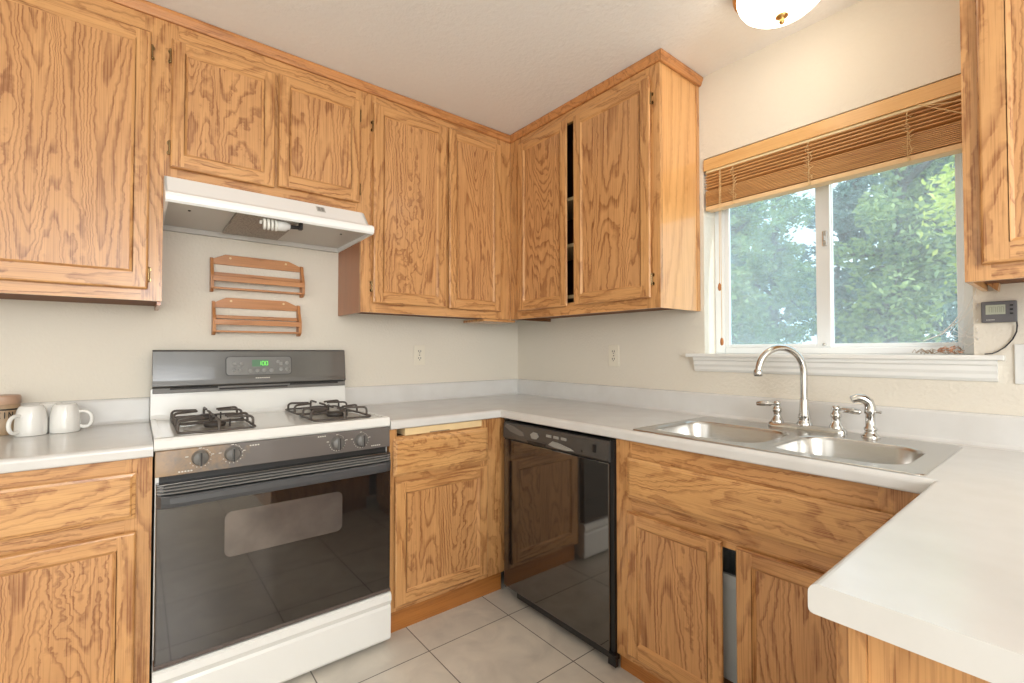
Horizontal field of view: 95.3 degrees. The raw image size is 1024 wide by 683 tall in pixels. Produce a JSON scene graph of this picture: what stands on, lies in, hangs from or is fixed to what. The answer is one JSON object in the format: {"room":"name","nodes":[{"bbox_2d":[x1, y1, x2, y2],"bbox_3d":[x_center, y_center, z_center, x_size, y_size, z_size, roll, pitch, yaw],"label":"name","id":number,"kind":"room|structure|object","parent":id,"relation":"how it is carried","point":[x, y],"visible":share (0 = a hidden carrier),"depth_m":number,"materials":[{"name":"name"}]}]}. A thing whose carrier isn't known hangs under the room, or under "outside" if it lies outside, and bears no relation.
{"room":"kitchen","nodes":[
{"label":"kitchen","id":0,"kind":"room"},
{"bbox_2d":[0,164,517,438],"bbox_3d":[-1.775,0.003,1.773,4.840,2.442,0.120,1,-1,-39],"label":"wall","id":1,"kind":"structure","parent":0,"point":[51,351],"depth_m":2.05,"materials":[{"name":"beige paint"}]},
{"bbox_2d":[0,0,165,310],"bbox_3d":[-1.671,-0.678,1.579,0.782,1.085,0.329,1,-1,-39],"label":"upper cabinet","id":2,"kind":"object","parent":1,"relation":"attached to","point":[82,82],"visible":0.99,"depth_m":1.56,"materials":[{"name":"brown wood"}]},
{"bbox_2d":[21,397,149,425],"bbox_3d":[-1.774,0.272,1.668,0.756,0.099,0.036,1,-1,-39],"label":"backsplash","id":3,"kind":"structure","parent":1,"relation":"attached to","point":[116,411],"depth_m":1.83,"materials":[{"name":"laminate"}]},
{"bbox_2d":[211,298,301,336],"bbox_3d":[-1.167,-0.111,2.149,0.362,0.168,0.056,1,-1,-39],"label":"spice rack","id":4,"kind":"object","parent":1,"relation":"attached to","point":[238,303],"visible":1,"depth_m":2.14,"materials":[{"name":"brown wood"}]},
{"bbox_2d":[209,255,304,297],"bbox_3d":[-1.165,-0.302,2.154,0.384,0.170,0.056,1,-1,-39],"label":"spice rack","id":5,"kind":"object","parent":1,"relation":"attached to","point":[230,260],"visible":1,"depth_m":2.15,"materials":[{"name":"brown wood"}]},
{"bbox_2d":[164,21,361,212],"bbox_3d":[-1.080,-0.896,2.058,0.735,0.630,0.329,1,-1,-39],"label":"upper cabinet","id":6,"kind":"object","parent":1,"relation":"attached to","point":[236,117],"visible":0.94,"depth_m":1.90,"materials":[{"name":"brown wood"}]},
{"bbox_2d":[163,176,373,252],"bbox_3d":[-1.036,-0.514,1.995,0.734,0.157,0.470,1,-1,-39],"label":"range hood","id":7,"kind":"object","parent":6,"relation":"attached to","point":[189,207],"visible":0.98,"depth_m":1.90,"materials":[{"name":"white paint"}]},
{"bbox_2d":[290,223,302,230],"bbox_3d":[-0.882,-0.471,1.903,0.049,0.029,0.024,1,-1,-39],"label":"socket","id":8,"kind":"object","parent":7,"relation":"attached to","point":[292,225],"depth_m":1.90,"materials":[{"name":"black plastic"}]},
{"bbox_2d":[414,345,424,364],"bbox_3d":[-0.533,0.079,2.687,0.070,0.115,0.009,1,-1,-39],"label":"wall outlet","id":9,"kind":"object","parent":1,"relation":"attached to","point":[419,350],"visible":1,"depth_m":2.68,"materials":[{"name":"beige plastic"}]},
{"bbox_2d":[417,349,421,360],"bbox_3d":[-0.531,0.079,2.685,0.033,0.068,0.004,1,-1,-39],"label":"receptacle","id":10,"kind":"object","parent":9,"relation":"attached to","point":[419,351],"depth_m":2.68,"materials":[{"name":"beige plastic"}]},
{"bbox_2d":[338,91,514,323],"bbox_3d":[-0.432,-0.658,2.575,0.928,1.086,0.329,1,-1,-39],"label":"upper cabinet","id":11,"kind":"object","parent":1,"relation":"attached to","point":[435,192],"visible":0.97,"depth_m":2.38,"materials":[{"name":"brown wood"}]},
{"bbox_2d":[108,0,702,143],"bbox_3d":[-0.505,-1.200,1.683,2.718,0.037,1.024,1,-1,-39],"label":"crown molding","id":12,"kind":"structure","parent":11,"relation":"attached to","point":[143,6],"depth_m":2.06,"materials":[{"name":"brown wood"}]},
{"bbox_2d":[149,571,643,682],"bbox_3d":[-0.038,1.209,-0.524,4.700,0.060,5.600,1,-1,-39],"label":"floor","id":13,"kind":"structure","parent":0,"point":[494,637],"depth_m":1.82,"materials":[{"name":"tile"}]},
{"bbox_2d":[0,457,152,682],"bbox_3d":[-1.593,0.788,1.431,0.756,0.858,0.608,1,-1,-39],"label":"base cabinet","id":14,"kind":"object","parent":13,"relation":"on","point":[75,541],"visible":0.87,"depth_m":1.33,"materials":[{"name":"brown wood"}]},
{"bbox_2d":[0,397,152,473],"bbox_3d":[-1.592,0.287,1.441,0.756,0.137,0.618,1,-1,-39],"label":"countertop","id":15,"kind":"structure","parent":14,"relation":"on","point":[120,429],"depth_m":1.49,"materials":[{"name":"laminate"}]},
{"bbox_2d":[0,394,21,435],"bbox_3d":[-1.761,0.253,1.612,0.090,0.135,0.090,1,-1,-39],"label":"jar","id":16,"kind":"object","parent":15,"relation":"on","point":[9,403],"visible":0.83,"depth_m":1.59,"materials":[{"name":"brown"}]},
{"bbox_2d":[6,405,47,436],"bbox_3d":[-1.646,0.270,1.589,0.093,0.100,0.104,1,-1,-39],"label":"mug","id":17,"kind":"object","parent":15,"relation":"on","point":[29,420],"visible":1,"depth_m":1.57,"materials":[{"name":"white ceramic"}]},
{"bbox_2d":[49,403,93,433],"bbox_3d":[-1.578,0.271,1.663,0.111,0.100,0.083,0,-1,-3],"label":"mug","id":18,"kind":"object","parent":15,"relation":"on","point":[64,417],"visible":1,"depth_m":1.64,"materials":[{"name":"white ceramic"}]},
{"bbox_2d":[149,350,390,682],"bbox_3d":[-0.968,0.630,1.880,0.773,1.192,0.645,1,-1,-39],"label":"gas range","id":19,"kind":"object","parent":13,"relation":"on","point":[270,528],"visible":1,"depth_m":1.68,"materials":[{"name":"white metal"}]},
{"bbox_2d":[252,360,267,366],"bbox_3d":[-1.133,0.097,2.100,0.066,0.030,0.007,1,-1,-39],"label":"clock","id":20,"kind":"object","parent":19,"relation":"on","point":[255,363],"depth_m":2.10,"materials":[{"name":"green"}]},
{"bbox_2d":[150,385,389,451],"bbox_3d":[-0.988,0.273,1.912,0.773,0.160,0.582,1,-1,-39],"label":"cooktop","id":21,"kind":"object","parent":19,"relation":"in","point":[183,418],"depth_m":1.87,"materials":[{"name":"white metal"}]},
{"bbox_2d":[387,417,503,632],"bbox_3d":[-0.453,0.806,2.348,0.606,0.859,0.608,1,-1,-39],"label":"base cabinet","id":22,"kind":"object","parent":13,"relation":"on","point":[447,480],"visible":0.74,"depth_m":2.09,"materials":[{"name":"brown wood"}]},
{"bbox_2d":[503,420,619,667],"bbox_3d":[0.387,0.795,2.170,0.574,0.830,0.690,1,-1,-39],"label":"dishwasher","id":23,"kind":"object","parent":13,"relation":"on","point":[560,485],"visible":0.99,"depth_m":1.94,"materials":[{"name":"black plastic"}]},
{"bbox_2d":[616,439,919,682],"bbox_3d":[0.878,0.791,1.560,0.552,0.858,0.907,1,-1,-39],"label":"base cabinet","id":24,"kind":"object","parent":13,"relation":"on","point":[677,510],"visible":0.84,"depth_m":1.42,"materials":[{"name":"brown wood"}]},
{"bbox_2d":[722,547,736,682],"bbox_3d":[0.778,0.920,1.587,0.280,0.356,0.270,1,-1,-39],"label":"waste bin","id":25,"kind":"object","parent":24,"relation":"in","point":[729,556],"visible":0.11,"depth_m":1.49,"materials":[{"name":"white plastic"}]},
{"bbox_2d":[836,623,990,682],"bbox_3d":[1.122,0.774,0.727,1.276,0.859,0.683,1,-1,-39],"label":"base cabinet","id":26,"kind":"object","parent":13,"relation":"on","point":[861,657],"visible":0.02,"depth_m":0.56,"materials":[{"name":"brown wood"}]},
{"bbox_2d":[345,379,1023,682],"bbox_3d":[0.454,0.289,1.558,1.347,0.137,3.000,1,-1,-39],"label":"countertop","id":27,"kind":"structure","parent":26,"relation":"on","point":[941,580],"depth_m":1.01,"materials":[{"name":"laminate"}]},
{"bbox_2d":[633,417,961,475],"bbox_3d":[0.892,0.398,1.548,0.528,0.166,0.816,1,-1,-39],"label":"sink","id":28,"kind":"object","parent":27,"relation":"in","point":[911,457],"visible":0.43,"depth_m":1.50,"materials":[{"name":"silver metal"}]},
{"bbox_2d":[654,421,788,442],"bbox_3d":[0.739,0.401,1.664,0.337,0.166,0.388,1,-1,-39],"label":"basin","id":29,"kind":"object","parent":28,"relation":"in","point":[726,432],"depth_m":1.79,"materials":[{"name":"silver metal"}]},
{"bbox_2d":[753,344,861,434],"bbox_3d":[1.046,0.164,1.667,0.318,0.307,0.182,-1,-1,30],"label":"faucet","id":30,"kind":"object","parent":28,"relation":"on","point":[804,422],"visible":1,"depth_m":1.68,"materials":[{"name":"silver metal"}]},
{"bbox_2d":[773,436,926,464],"bbox_3d":[0.980,0.395,1.365,0.337,0.166,0.328,1,-1,-39],"label":"basin","id":31,"kind":"object","parent":28,"relation":"in","point":[856,450],"depth_m":1.47,"materials":[{"name":"silver metal"}]},
{"bbox_2d":[850,394,881,438],"bbox_3d":[1.166,0.244,1.538,0.080,0.142,0.052,0,-1,6],"label":"sprayer","id":32,"kind":"object","parent":28,"relation":"on","point":[870,411],"visible":1,"depth_m":1.53,"materials":[{"name":"silver metal"}]},
{"bbox_2d":[146,0,861,163],"bbox_3d":[-0.021,-1.321,-0.384,4.840,0.120,5.720,1,-1,-39],"label":"ceiling","id":33,"kind":"structure","parent":0,"point":[503,66],"depth_m":1.89,"materials":[{"name":"white paint"}]},
{"bbox_2d":[732,0,819,28],"bbox_3d":[0.906,-1.142,1.568,0.299,0.160,0.299,1,-1,-39],"label":"ceiling light","id":34,"kind":"object","parent":33,"relation":"attached to","point":[762,14],"visible":1,"depth_m":1.56,"materials":[{"name":"white glass"}]},
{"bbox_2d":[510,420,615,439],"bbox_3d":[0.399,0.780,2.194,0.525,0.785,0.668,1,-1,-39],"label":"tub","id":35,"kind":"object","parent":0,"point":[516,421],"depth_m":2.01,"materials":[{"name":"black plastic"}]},
{"bbox_2d":[518,0,1023,415],"bbox_3d":[1.848,-0.012,1.016,0.140,2.442,5.600,1,-1,-39],"label":"wall","id":36,"kind":"structure","parent":0,"point":[867,52],"depth_m":1.84,"materials":[{"name":"beige paint"}]},
{"bbox_2d":[511,61,700,321],"bbox_3d":[0.419,-0.668,2.429,0.329,1.071,1.002,1,-1,-39],"label":"upper cabinet","id":37,"kind":"object","parent":36,"relation":"attached to","point":[605,194],"visible":0.96,"depth_m":2.14,"materials":[{"name":"brown wood"}]},
{"bbox_2d":[567,196,573,220],"bbox_3d":[0.438,-0.735,2.447,0.263,0.018,0.974,1,-1,-39],"label":"shelf","id":38,"kind":"object","parent":37,"relation":"attached to","point":[570,211],"depth_m":2.56,"materials":[{"name":"brown wood"}]},
{"bbox_2d":[567,243,573,260],"bbox_3d":[0.438,-0.494,2.442,0.263,0.018,0.974,1,-1,-39],"label":"shelf","id":39,"kind":"object","parent":37,"relation":"attached to","point":[570,247],"depth_m":2.53,"materials":[{"name":"brown wood"}]},
{"bbox_2d":[567,295,573,302],"bbox_3d":[0.438,-0.229,2.437,0.263,0.018,0.974,1,-1,-39],"label":"shelf","id":40,"kind":"object","parent":37,"relation":"attached to","point":[570,298],"depth_m":2.42,"materials":[{"name":"brown wood"}]},
{"bbox_2d":[609,345,618,365],"bbox_3d":[0.548,0.076,2.513,0.009,0.115,0.070,1,-1,-39],"label":"wall outlet","id":41,"kind":"object","parent":36,"relation":"attached to","point":[613,349],"visible":1,"depth_m":2.51,"materials":[{"name":"beige plastic"}]},
{"bbox_2d":[611,349,615,361],"bbox_3d":[0.546,0.076,2.511,0.004,0.068,0.033,1,-1,-39],"label":"receptacle","id":42,"kind":"object","parent":41,"relation":"attached to","point":[613,351],"depth_m":2.51,"materials":[{"name":"beige plastic"}]},
{"bbox_2d":[345,379,1023,451],"bbox_3d":[0.511,0.271,1.616,1.186,0.099,2.980,1,-1,-39],"label":"backsplash","id":43,"kind":"structure","parent":36,"relation":"attached to","point":[993,431],"depth_m":1.99,"materials":[{"name":"laminate"}]},
{"bbox_2d":[715,153,973,354],"bbox_3d":[1.234,-0.394,1.854,0.054,0.886,0.873,1,-1,-39],"label":"window","id":44,"kind":"structure","parent":36,"relation":"in","point":[826,344],"depth_m":1.83,"materials":[{"name":"white plastic"}]},
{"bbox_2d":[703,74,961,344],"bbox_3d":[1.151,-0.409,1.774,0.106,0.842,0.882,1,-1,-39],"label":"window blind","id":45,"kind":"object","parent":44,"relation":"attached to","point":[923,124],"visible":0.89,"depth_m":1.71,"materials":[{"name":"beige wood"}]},
{"bbox_2d":[693,357,997,381],"bbox_3d":[1.140,0.096,1.764,0.024,0.065,0.968,1,-1,-39],"label":"trim","id":46,"kind":"structure","parent":36,"relation":"attached to","point":[956,370],"depth_m":1.63,"materials":[{"name":"white paint"}]},
{"bbox_2d":[685,353,1005,360],"bbox_3d":[1.177,0.056,1.805,0.152,0.016,1.017,1,-1,-39],"label":"window sill","id":47,"kind":"structure","parent":36,"relation":"attached to","point":[824,356],"depth_m":1.61,"materials":[{"name":"white paint"}]},
{"bbox_2d":[912,345,963,353],"bbox_3d":[1.380,0.026,1.510,0.108,0.030,0.121,1,-1,-39],"label":"leaf litter","id":48,"kind":"object","parent":47,"relation":"on","point":[940,349],"visible":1,"depth_m":1.51,"materials":[{"name":"brown plant"}]},
{"bbox_2d":[924,289,978,351],"bbox_3d":[1.443,-0.063,1.514,0.059,0.196,0.178,0,-1,-5],"label":"cobweb","id":49,"kind":"object","parent":36,"relation":"attached to","point":[960,319],"visible":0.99,"depth_m":1.49,"materials":[{"name":"white fabric"}]},
{"bbox_2d":[959,0,1023,291],"bbox_3d":[1.540,-0.692,1.035,0.329,1.077,0.754,1,-1,-39],"label":"upper cabinet","id":50,"kind":"object","parent":36,"relation":"attached to","point":[991,31],"visible":1,"depth_m":1.18,"materials":[{"name":"brown wood"}]},
{"bbox_2d":[981,300,1017,354],"bbox_3d":[1.447,-0.040,1.386,0.021,0.159,0.075,1,-1,-39],"label":"thermometer","id":51,"kind":"object","parent":36,"relation":"attached to","point":[994,311],"visible":1,"depth_m":1.38,"materials":[{"name":"grey plastic"}]},
{"bbox_2d":[1014,344,1023,383],"bbox_3d":[1.506,0.065,1.320,0.010,0.116,0.115,1,-1,-39],"label":"light switch","id":52,"kind":"object","parent":36,"relation":"attached to","point":[1018,348],"visible":1,"depth_m":1.36,"materials":[{"name":"white plastic"}]},
{"label":"outside","id":53,"kind":"structure","parent":0,"visible":0},
{"bbox_3d":[9.301,1.947,15.698,29.800,0.100,36.000,1,-1,-39],"label":"floor","id":54,"kind":"structure","parent":53,"visible":0},
{"bbox_2d":[730,200,785,328],"bbox_3d":[5.513,-0.926,10.988,1.955,5.469,1.786,1,-1,-39],"label":"tree","id":55,"kind":"object","parent":54,"relation":"on","point":[734,259],"visible":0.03,"depth_m":10.82,"materials":[{"name":"green plant"}]},
{"bbox_2d":[730,197,788,343],"bbox_3d":[2.890,-0.290,6.453,1.529,4.036,1.489,1,-1,-39],"label":"tree","id":56,"kind":"object","parent":54,"relation":"on","point":[741,332],"visible":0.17,"depth_m":6.22,"materials":[{"name":"green plant"}]},
{"bbox_2d":[731,192,816,343],"bbox_3d":[4.648,-0.550,8.300,1.498,4.618,1.622,0,-1,-5],"label":"tree","id":57,"kind":"object","parent":54,"relation":"on","point":[777,263],"visible":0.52,"depth_m":8.06,"materials":[{"name":"green plant"}]},
{"bbox_2d":[784,169,898,342],"bbox_3d":[6.747,-0.901,9.490,1.908,5.366,1.907,1,-2,-42],"label":"tree","id":58,"kind":"object","parent":54,"relation":"on","point":[845,228],"visible":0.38,"depth_m":9.23,"materials":[{"name":"green plant"}]},
{"bbox_2d":[814,155,956,342],"bbox_3d":[4.245,-0.219,5.142,1.328,3.841,1.478,0,-1,1],"label":"tree","id":59,"kind":"object","parent":54,"relation":"on","point":[898,300],"visible":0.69,"depth_m":4.95,"materials":[{"name":"green plant"}]},
{"bbox_2d":[848,158,964,354],"bbox_3d":[5.875,-0.597,6.681,1.551,4.645,1.698,1,-2,-44],"label":"tree","id":60,"kind":"object","parent":54,"relation":"on","point":[949,315],"visible":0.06,"depth_m":6.45,"materials":[{"name":"green plant"}]},
{"bbox_2d":[908,155,956,292],"bbox_3d":[3.154,0.126,2.841,1.277,3.042,1.055,1,-1,-39],"label":"tree","id":61,"kind":"object","parent":54,"relation":"on","point":[951,197],"visible":0.08,"depth_m":3.04,"materials":[{"name":"green plant"}]},
{"bbox_2d":[934,202,957,341],"bbox_3d":[8.080,-1.075,7.932,1.730,5.640,1.666,0,-1,22],"label":"tree","id":62,"kind":"object","parent":54,"relation":"on","point":[956,333],"visible":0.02,"depth_m":7.95,"materials":[{"name":"green plant"}]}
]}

